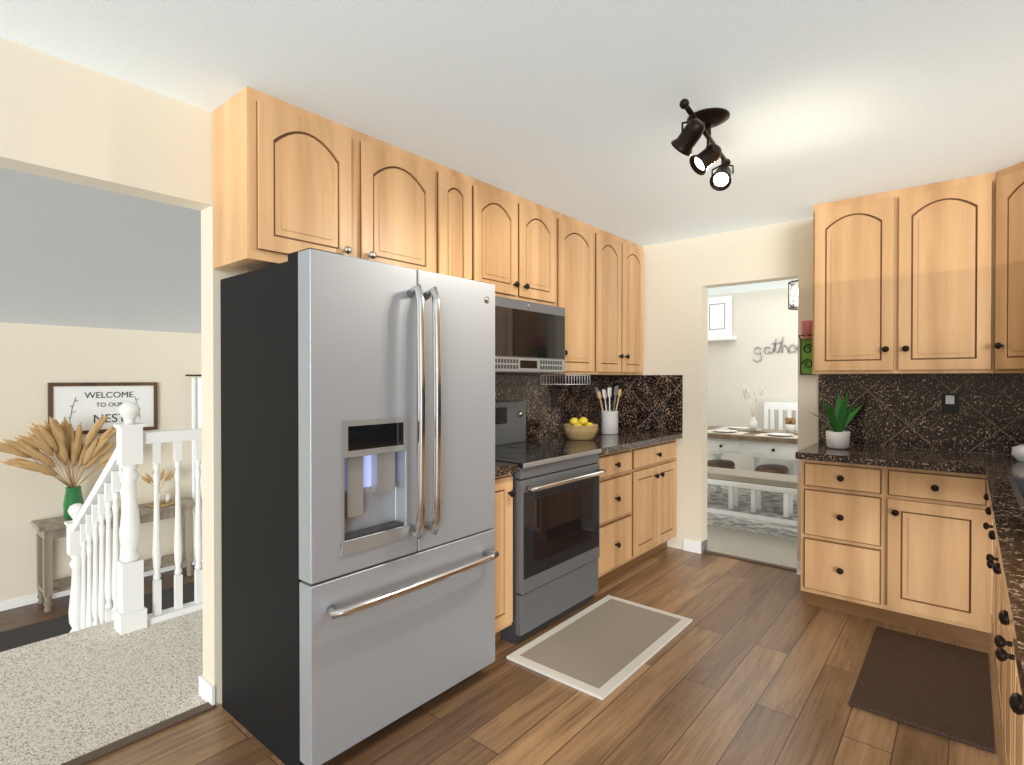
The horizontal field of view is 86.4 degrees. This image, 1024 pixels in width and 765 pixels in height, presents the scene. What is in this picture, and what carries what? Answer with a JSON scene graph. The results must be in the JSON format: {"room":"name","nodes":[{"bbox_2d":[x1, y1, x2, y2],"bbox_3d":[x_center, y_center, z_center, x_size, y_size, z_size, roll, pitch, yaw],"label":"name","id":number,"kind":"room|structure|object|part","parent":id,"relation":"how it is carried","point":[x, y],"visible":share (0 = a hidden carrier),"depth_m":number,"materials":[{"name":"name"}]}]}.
{"room":"kitchen","nodes":[
{"label":"kitchen","id":0,"kind":"room"},
{"bbox_2d":[0,167,200,333],"bbox_3d":[-3.002,-0.866,3.587,4.230,0.660,4.840,0,1,40],"label":"ceiling","id":1,"kind":"structure","parent":0,"point":[75,255],"depth_m":3.95,"materials":[{"name":"white paint"}]},
{"bbox_2d":[0,565,201,631],"bbox_3d":[-3.374,2.132,3.921,3.260,0.100,4.600,0,1,40],"label":"floor","id":2,"kind":"structure","parent":0,"point":[21,616],"depth_m":4.96,"materials":[{"name":"brown wood"}]},
{"bbox_2d":[0,582,193,651],"bbox_3d":[-3.190,2.068,4.810,1.200,0.011,2.100,0,1,40],"label":"rug","id":3,"kind":"object","parent":2,"relation":"on","point":[31,633],"depth_m":4.57,"materials":[{"name":"grey fabric"}]},
{"bbox_2d":[31,498,195,612],"bbox_3d":[-3.931,1.680,5.467,0.385,0.780,1.300,0,1,40],"label":"console table","id":4,"kind":"object","parent":2,"relation":"on","point":[48,531],"visible":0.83,"depth_m":5.11,"materials":[{"name":"brown wood"}]},
{"bbox_2d":[0,414,115,519],"bbox_3d":[-4.141,0.795,5.097,0.297,0.994,1.187,0,1,40],"label":"vase","id":5,"kind":"object","parent":4,"relation":"on","point":[63,441],"visible":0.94,"depth_m":5.08,"materials":[{"name":"green glass"}]},
{"bbox_2d":[141,469,174,506],"bbox_3d":[-3.711,1.095,5.722,0.270,0.384,0.329,0,1,40],"label":"dried plant","id":6,"kind":"object","parent":4,"relation":"on","point":[166,501],"visible":0.62,"depth_m":5.74,"materials":[{"name":"plant"}]},
{"bbox_2d":[0,322,201,601],"bbox_3d":[-4.669,0.523,4.994,0.120,3.300,4.840,0,1,40],"label":"wall","id":7,"kind":"structure","parent":0,"point":[35,359],"depth_m":5.29,"materials":[{"name":"paint"}]},
{"bbox_2d":[47,382,157,433],"bbox_3d":[-4.119,0.255,5.529,0.031,0.510,0.910,0,1,40],"label":"welcome sign","id":8,"kind":"object","parent":7,"relation":"attached to","point":[73,404],"visible":0.69,"depth_m":5.48,"materials":[{"name":"white"}]},
{"bbox_2d":[94,414,122,422],"bbox_3d":[-4.095,0.363,5.553,0.004,0.084,0.270,0,1,40],"label":"sign","id":9,"kind":"object","parent":8,"relation":"attached to","point":[109,418],"visible":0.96,"depth_m":5.55,"materials":[{"name":"black plastic"}]},
{"bbox_2d":[85,392,132,397],"bbox_3d":[-4.098,0.125,5.548,0.004,0.060,0.409,0,1,40],"label":"sign","id":10,"kind":"object","parent":8,"relation":"attached to","point":[107,393],"visible":1,"depth_m":5.53,"materials":[{"name":"paint"}]},
{"bbox_2d":[0,609,220,764],"bbox_3d":[-2.098,1.708,2.848,2.110,0.764,4.600,0,1,40],"label":"floor","id":11,"kind":"structure","parent":0,"point":[67,697],"depth_m":2.38,"materials":[{"name":"beige carpet"}]},
{"bbox_2d":[64,402,202,634],"bbox_3d":[-2.156,1.091,3.708,1.250,1.985,1.170,0,1,40],"label":"stair railing","id":12,"kind":"object","parent":11,"relation":"on","point":[118,582],"depth_m":3.10,"materials":[{"name":"white paint"}]},
{"bbox_2d":[0,37,551,705],"bbox_3d":[-1.005,0.112,2.591,0.120,2.440,5.867,0,1,40],"label":"wall","id":13,"kind":"structure","parent":0,"point":[62,119],"depth_m":2.04,"materials":[{"name":"paint"}]},
{"bbox_2d":[61,702,215,764],"bbox_3d":[-2.004,1.335,1.332,0.050,0.010,2.399,0,1,40],"label":"trim","id":14,"kind":"structure","parent":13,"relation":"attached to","point":[110,748],"depth_m":2.04,"materials":[{"name":"brown wood"}]},
{"bbox_2d":[213,86,440,273],"bbox_3d":[-0.798,-0.787,2.477,0.327,0.638,0.931,0,1,40],"label":"upper cabinet","id":15,"kind":"object","parent":13,"relation":"attached to","point":[288,178],"depth_m":2.21,"materials":[{"name":"brown wood"}]},
{"bbox_2d":[441,165,484,281],"bbox_3d":[-0.417,-0.580,2.934,0.327,1.058,0.397,0,1,40],"label":"upper cabinet","id":16,"kind":"object","parent":13,"relation":"attached to","point":[462,195],"depth_m":2.88,"materials":[{"name":"brown wood"}]},
{"bbox_2d":[485,183,560,306],"bbox_3d":[-0.085,-0.795,3.328,0.327,0.633,0.771,0,1,40],"label":"upper cabinet","id":17,"kind":"object","parent":13,"relation":"attached to","point":[523,236],"depth_m":3.25,"materials":[{"name":"brown wood"}]},
{"bbox_2d":[495,296,564,373],"bbox_3d":[-0.056,-0.264,3.308,0.404,0.420,0.758,0,1,40],"label":"over-the-range microwave","id":18,"kind":"object","parent":17,"relation":"attached to","point":[529,337],"visible":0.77,"depth_m":3.18,"materials":[{"name":"grey metal"}]},
{"bbox_2d":[495,374,610,439],"bbox_3d":[0.116,0.172,3.822,0.011,0.456,2.292,0,1,40],"label":"backsplash","id":19,"kind":"structure","parent":13,"relation":"attached to","point":[545,417],"depth_m":4.03,"materials":[{"name":"stone"}]},
{"bbox_2d":[552,390,557,405],"bbox_3d":[0.317,0.113,4.049,0.004,0.115,0.070,0,1,40],"label":"electrical outlet","id":20,"kind":"object","parent":19,"relation":"attached to","point":[554,397],"visible":1,"depth_m":4.04,"materials":[{"name":"black plastic"}]},
{"bbox_2d":[548,214,596,374],"bbox_3d":[0.296,-0.586,3.784,0.327,1.058,0.549,0,1,40],"label":"upper cabinet","id":21,"kind":"object","parent":13,"relation":"attached to","point":[578,238],"depth_m":3.73,"materials":[{"name":"brown wood"}]},
{"bbox_2d":[541,374,587,384],"bbox_3d":[0.377,-0.021,3.828,0.214,0.071,0.303,0,1,40],"label":"wire rack","id":22,"kind":"object","parent":21,"relation":"hanging from","point":[565,380],"visible":1,"depth_m":3.78,"materials":[{"name":"white metal"}]},
{"bbox_2d":[597,228,643,374],"bbox_3d":[0.723,-0.590,4.294,0.327,1.058,0.781,0,1,40],"label":"upper cabinet","id":23,"kind":"object","parent":13,"relation":"attached to","point":[620,261],"depth_m":4.16,"materials":[{"name":"brown wood"}]},
{"bbox_2d":[0,0,1023,294],"bbox_3d":[0.950,-1.151,2.883,3.930,0.080,8.840,0,1,40],"label":"ceiling","id":24,"kind":"structure","parent":0,"point":[572,108],"depth_m":2.00,"materials":[{"name":"white paint"}]},
{"bbox_2d":[671,98,733,190],"bbox_3d":[0.819,-0.987,2.276,0.170,0.238,0.693,0,1,40],"label":"track light","id":25,"kind":"object","parent":24,"relation":"attached to","point":[698,125],"visible":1,"depth_m":2.24,"materials":[{"name":"brown metal"}]},
{"bbox_2d":[788,280,797,309],"bbox_3d":[2.910,-0.937,5.481,0.244,0.386,0.244,0,1,40],"label":"dining pendant light","id":26,"kind":"object","parent":24,"relation":"hanging from","point":[793,305],"visible":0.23,"depth_m":5.45,"materials":[{"name":"brown metal"}]},
{"bbox_2d":[86,546,1003,764],"bbox_3d":[0.241,1.389,1.589,3.090,0.100,5.677,0,1,40],"label":"floor","id":27,"kind":"structure","parent":0,"point":[754,664],"depth_m":2.22,"materials":[{"name":"brown wood"}]},
{"bbox_2d":[220,248,498,764],"bbox_3d":[-0.603,0.443,2.323,0.784,1.782,0.906,0,1,40],"label":"fridge","id":28,"kind":"object","parent":27,"relation":"on","point":[359,554],"visible":1,"depth_m":2.02,"materials":[{"name":"silver metal"}]},
{"bbox_3d":[-0.541,0.111,1.972,0.075,1.100,0.450,0,1,40],"label":"door","id":29,"kind":"part","parent":28,"relation":"part of","materials":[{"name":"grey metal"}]},
{"bbox_3d":[-0.364,0.104,2.165,0.072,0.971,0.754,0,1,40],"label":"panel","id":30,"kind":"part","parent":28,"relation":"part of","materials":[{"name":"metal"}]},
{"bbox_2d":[493,474,514,641],"bbox_3d":[-0.291,0.890,2.841,0.654,0.880,0.257,0,1,40],"label":"base cabinet","id":31,"kind":"object","parent":27,"relation":"on","point":[504,496],"visible":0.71,"depth_m":2.69,"materials":[{"name":"brown wood"}]},
{"bbox_2d":[495,401,605,643],"bbox_3d":[0.073,0.727,3.207,0.707,1.200,0.762,0,1,40],"label":"stove","id":32,"kind":"object","parent":27,"relation":"on","point":[556,525],"visible":0.62,"depth_m":2.99,"materials":[{"name":"grey metal"}]},
{"bbox_2d":[507,595,691,699],"bbox_3d":[0.488,1.321,2.825,0.530,0.015,0.970,0,1,40],"label":"area rug","id":33,"kind":"object","parent":27,"relation":"on","point":[604,648],"visible":0.98,"depth_m":2.73,"materials":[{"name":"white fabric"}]},
{"bbox_2d":[597,447,640,584],"bbox_3d":[0.458,0.883,3.763,0.617,0.880,0.569,0,1,40],"label":"base cabinet","id":34,"kind":"object","parent":27,"relation":"on","point":[638,504],"depth_m":3.60,"materials":[{"name":"brown wood"}]},
{"bbox_2d":[641,439,676,560],"bbox_3d":[0.839,0.879,4.218,0.617,0.880,0.766,0,1,40],"label":"base cabinet","id":35,"kind":"object","parent":27,"relation":"on","point":[658,460],"depth_m":4.04,"materials":[{"name":"brown wood"}]},
{"bbox_2d":[495,429,681,476],"bbox_3d":[0.360,0.423,3.620,0.646,0.040,2.292,0,1,40],"label":"countertop","id":36,"kind":"structure","parent":35,"relation":"on","point":[623,439],"depth_m":3.77,"materials":[{"name":"stone"}]},
{"bbox_2d":[563,417,597,439],"bbox_3d":[0.485,0.321,3.857,0.252,0.158,0.252,0,1,40],"label":"bowl","id":37,"kind":"object","parent":36,"relation":"on","point":[582,428],"visible":1,"depth_m":3.78,"materials":[{"name":"wood"}]},
{"bbox_2d":[595,386,621,434],"bbox_3d":[0.754,0.211,4.231,0.205,0.373,0.195,0,1,40],"label":"utensil crock","id":38,"kind":"object","parent":36,"relation":"on","point":[609,421],"visible":1,"depth_m":4.18,"materials":[{"name":"white ceramic"}]},
{"bbox_2d":[801,459,991,647],"bbox_3d":[2.201,0.887,3.149,0.846,0.880,0.654,0,1,40],"label":"base cabinet","id":39,"kind":"object","parent":27,"relation":"on","point":[907,548],"visible":0.96,"depth_m":2.90,"materials":[{"name":"brown wood"}]},
{"bbox_2d":[795,442,970,473],"bbox_3d":[2.175,0.426,3.173,0.810,0.040,0.646,0,1,40],"label":"countertop","id":40,"kind":"structure","parent":39,"relation":"on","point":[910,458],"depth_m":3.04,"materials":[{"name":"stone"}]},
{"bbox_2d":[808,392,861,448],"bbox_3d":[2.000,0.229,3.369,0.254,0.350,0.361,0,1,40],"label":"potted plant","id":41,"kind":"object","parent":40,"relation":"on","point":[837,437],"visible":1,"depth_m":3.31,"materials":[{"name":"green plant"}]},
{"bbox_2d":[848,626,995,752],"bbox_3d":[1.852,1.324,2.448,0.455,0.015,0.905,0,1,40],"label":"area rug","id":42,"kind":"object","parent":27,"relation":"on","point":[943,689],"visible":0.96,"depth_m":2.35,"materials":[{"name":"brown fabric"}]},
{"bbox_2d":[987,494,998,688],"bbox_3d":[2.467,0.894,2.324,0.619,0.880,0.302,0,1,40],"label":"base cabinet","id":43,"kind":"object","parent":27,"relation":"on","point":[992,560],"depth_m":2.23,"materials":[{"name":"brown wood"}]},
{"bbox_2d":[971,452,1023,703],"bbox_3d":[1.499,0.441,1.210,0.676,0.040,4.523,0,1,40],"label":"countertop","id":44,"kind":"structure","parent":43,"relation":"on","point":[997,471],"depth_m":1.55,"materials":[{"name":"stone"}]},
{"bbox_2d":[1008,477,1023,507],"bbox_3d":[2.116,0.336,1.917,0.516,0.522,0.724,0,1,40],"label":"sink","id":45,"kind":"object","parent":44,"relation":"in","point":[1017,484],"visible":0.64,"depth_m":2.23,"materials":[{"name":"silver metal"}]},
{"bbox_2d":[1011,444,1023,461],"bbox_3d":[2.663,0.355,2.798,0.146,0.106,0.150,0,1,40],"label":"pumpkin","id":46,"kind":"object","parent":44,"relation":"on","point":[1017,452],"visible":0.94,"depth_m":2.79,"materials":[{"name":"white ceramic"}]},
{"bbox_2d":[998,562,1014,764],"bbox_3d":[1.546,0.902,1.225,0.619,0.880,0.992,0,1,40],"label":"base cabinet","id":47,"kind":"object","parent":27,"relation":"on","point":[1011,705],"depth_m":1.59,"materials":[{"name":"brown wood"}]},
{"bbox_2d":[1015,657,1023,764],"bbox_3d":[0.974,0.907,0.542,0.619,0.880,1.053,0,1,40],"label":"base cabinet","id":48,"kind":"object","parent":27,"relation":"on","point":[1019,706],"depth_m":1.23,"materials":[{"name":"brown wood"}]},
{"bbox_2d":[707,524,796,567],"bbox_3d":[2.819,1.361,5.039,3.810,0.104,2.923,0,1,40],"label":"floor","id":49,"kind":"structure","parent":0,"point":[773,549],"depth_m":4.39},
{"bbox_2d":[707,484,796,538],"bbox_3d":[2.842,1.302,5.425,2.850,0.008,1.900,0,1,40],"label":"dining rug","id":50,"kind":"object","parent":49,"relation":"on","point":[771,504],"visible":0.07,"depth_m":5.40,"materials":[{"name":"grey fabric"}]},
{"bbox_2d":[707,459,738,508],"bbox_3d":[2.185,1.064,5.752,0.340,0.462,0.470,0,1,40],"label":"stool","id":51,"kind":"object","parent":50,"relation":"on","point":[733,496],"visible":0.44,"depth_m":5.65,"materials":[{"name":"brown wood"}]},
{"bbox_2d":[707,466,796,525],"bbox_3d":[2.232,1.059,4.773,1.450,0.488,0.380,0,1,40],"label":"bench","id":52,"kind":"object","parent":50,"relation":"on","point":[771,482],"depth_m":4.75,"materials":[{"name":"white paint"}]},
{"bbox_2d":[707,426,797,492],"bbox_3d":[2.836,0.913,5.570,1.950,0.768,0.920,0,1,40],"label":"dining table","id":53,"kind":"object","parent":50,"relation":"on","point":[719,445],"visible":0.35,"depth_m":5.43,"materials":[{"name":"white paint"}]},
{"bbox_2d":[707,384,797,438],"bbox_3d":[2.830,0.268,5.558,1.570,0.522,0.800,0,1,40],"label":"tableware","id":54,"kind":"object","parent":53,"relation":"on","point":[790,432],"visible":0.73,"depth_m":5.71,"materials":[{"name":"beige ceramic"}]},
{"bbox_2d":[751,464,792,517],"bbox_3d":[2.584,1.067,5.418,0.340,0.462,0.470,0,1,40],"label":"stool","id":55,"kind":"object","parent":50,"relation":"on","point":[787,498],"visible":0.71,"depth_m":5.37,"materials":[{"name":"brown wood"}]},
{"bbox_2d":[754,402,797,500],"bbox_3d":[3.087,0.763,6.266,0.460,1.058,0.450,0,1,40],"label":"chair","id":56,"kind":"object","parent":50,"relation":"on","point":[789,407],"visible":0.29,"depth_m":6.43,"materials":[{"name":"white paint"}]},
{"bbox_2d":[707,287,797,474],"bbox_3d":[3.704,0.134,6.273,3.810,2.540,0.120,0,1,40],"label":"wall","id":57,"kind":"structure","parent":0,"point":[762,319],"depth_m":6.78,"materials":[{"name":"beige paint"}]},
{"bbox_2d":[708,335,736,340],"bbox_3d":[2.616,-0.567,7.002,0.480,0.050,0.148,0,1,40],"label":"shelf","id":58,"kind":"object","parent":57,"relation":"attached to","point":[720,338],"visible":0.64,"depth_m":6.88,"materials":[{"name":"white paint"}]},
{"bbox_2d":[708,296,731,335],"bbox_3d":[2.646,-0.847,7.019,0.360,0.509,0.024,0,1,40],"label":"framed art","id":59,"kind":"object","parent":58,"relation":"on","point":[719,316],"visible":0.79,"depth_m":6.99,"materials":[{"name":"white paint"}]},
{"bbox_2d":[753,339,797,361],"bbox_3d":[3.215,-0.406,6.584,0.567,0.297,0.014,0,1,40],"label":"gather sign","id":60,"kind":"object","parent":57,"relation":"attached to","point":[795,350],"visible":0.92,"depth_m":6.60,"materials":[{"name":"silver metal"}]},
{"bbox_2d":[629,218,1023,561],"bbox_3d":[2.116,0.103,3.724,3.210,2.440,0.120,0,1,40],"label":"wall","id":61,"kind":"structure","parent":0,"point":[681,277],"depth_m":4.22,"materials":[{"name":"paint"}]},
{"bbox_2d":[611,375,682,432],"bbox_3d":[1.097,0.167,4.489,0.634,0.456,0.011,0,1,40],"label":"backsplash","id":62,"kind":"structure","parent":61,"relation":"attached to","point":[650,402],"depth_m":4.46,"materials":[{"name":"stone"}]},
{"bbox_2d":[703,550,796,571],"bbox_3d":[1.752,1.315,4.029,0.670,0.010,0.045,0,1,40],"label":"trim","id":63,"kind":"structure","parent":61,"relation":"attached to","point":[705,551],"depth_m":4.01,"materials":[{"name":"brown"}]},
{"bbox_2d":[798,320,812,374],"bbox_3d":[1.995,-0.235,3.686,0.098,0.364,0.083,0,1,40],"label":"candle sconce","id":64,"kind":"object","parent":61,"relation":"attached to","point":[806,354],"visible":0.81,"depth_m":3.71,"materials":[{"name":"green paint"}]},
{"bbox_2d":[812,172,995,373],"bbox_3d":[2.299,-0.582,3.245,0.858,1.058,0.364,0,1,40],"label":"upper cabinet","id":65,"kind":"object","parent":61,"relation":"attached to","point":[903,281],"visible":1,"depth_m":3.10,"materials":[{"name":"brown wood"}]},
{"bbox_2d":[994,161,1023,372],"bbox_3d":[2.781,-0.578,2.683,0.612,1.058,0.607,0,1,40],"label":"upper cabinet","id":66,"kind":"object","parent":61,"relation":"attached to","point":[1009,283],"visible":0.98,"depth_m":2.78,"materials":[{"name":"brown wood"}]},
{"bbox_3d":[-3.367,0.638,6.429,0.031,1.230,0.630,0,1,40],"label":"window","id":67,"kind":"structure","parent":0,"visible":0},
{"bbox_2d":[185,375,201,563],"bbox_3d":[-3.355,0.971,6.356,0.044,2.124,0.810,0,1,40],"label":"curtain","id":68,"kind":"object","parent":67,"relation":"hanging from","point":[196,402],"visible":0.19,"depth_m":6.12,"materials":[{"name":"white fabric"}]},
{"bbox_3d":[2.410,0.168,1.669,0.120,2.540,8.840,0,1,40],"label":"wall","id":69,"kind":"structure","parent":0,"visible":0},
{"bbox_2d":[0,562,194,610],"bbox_3d":[-4.619,2.031,4.963,0.012,0.085,4.600,0,1,40],"label":"baseboard","id":70,"kind":"structure","parent":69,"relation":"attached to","point":[29,599],"depth_m":5.10,"materials":[{"name":"white wood"}]},
{"bbox_2d":[199,674,214,701],"bbox_3d":[-0.607,1.285,3.154,0.042,0.085,2.212,0,1,40],"label":"baseboard","id":71,"kind":"structure","parent":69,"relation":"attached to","point":[206,690],"depth_m":2.27,"materials":[{"name":"white wood"}]},
{"bbox_2d":[683,539,706,550],"bbox_3d":[1.007,1.273,4.752,1.400,0.085,0.016,0,1,40],"label":"baseboard","id":72,"kind":"structure","parent":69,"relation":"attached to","point":[686,543],"depth_m":4.24,"materials":[{"name":"white wood"}]},
{"bbox_2d":[818,374,1023,454],"bbox_3d":[2.631,0.177,3.203,1.470,0.456,0.012,0,1,40],"label":"backsplash","id":73,"kind":"structure","parent":69,"relation":"attached to","point":[900,410],"depth_m":3.28,"materials":[{"name":"stone"}]},
{"bbox_2d":[941,394,958,413],"bbox_3d":[2.587,0.127,3.219,0.080,0.120,0.020,0,1,40],"label":"electrical outlet","id":74,"kind":"object","parent":73,"relation":"attached to","point":[949,403],"visible":1,"depth_m":3.22,"materials":[{"name":"black plastic"}]}
]}

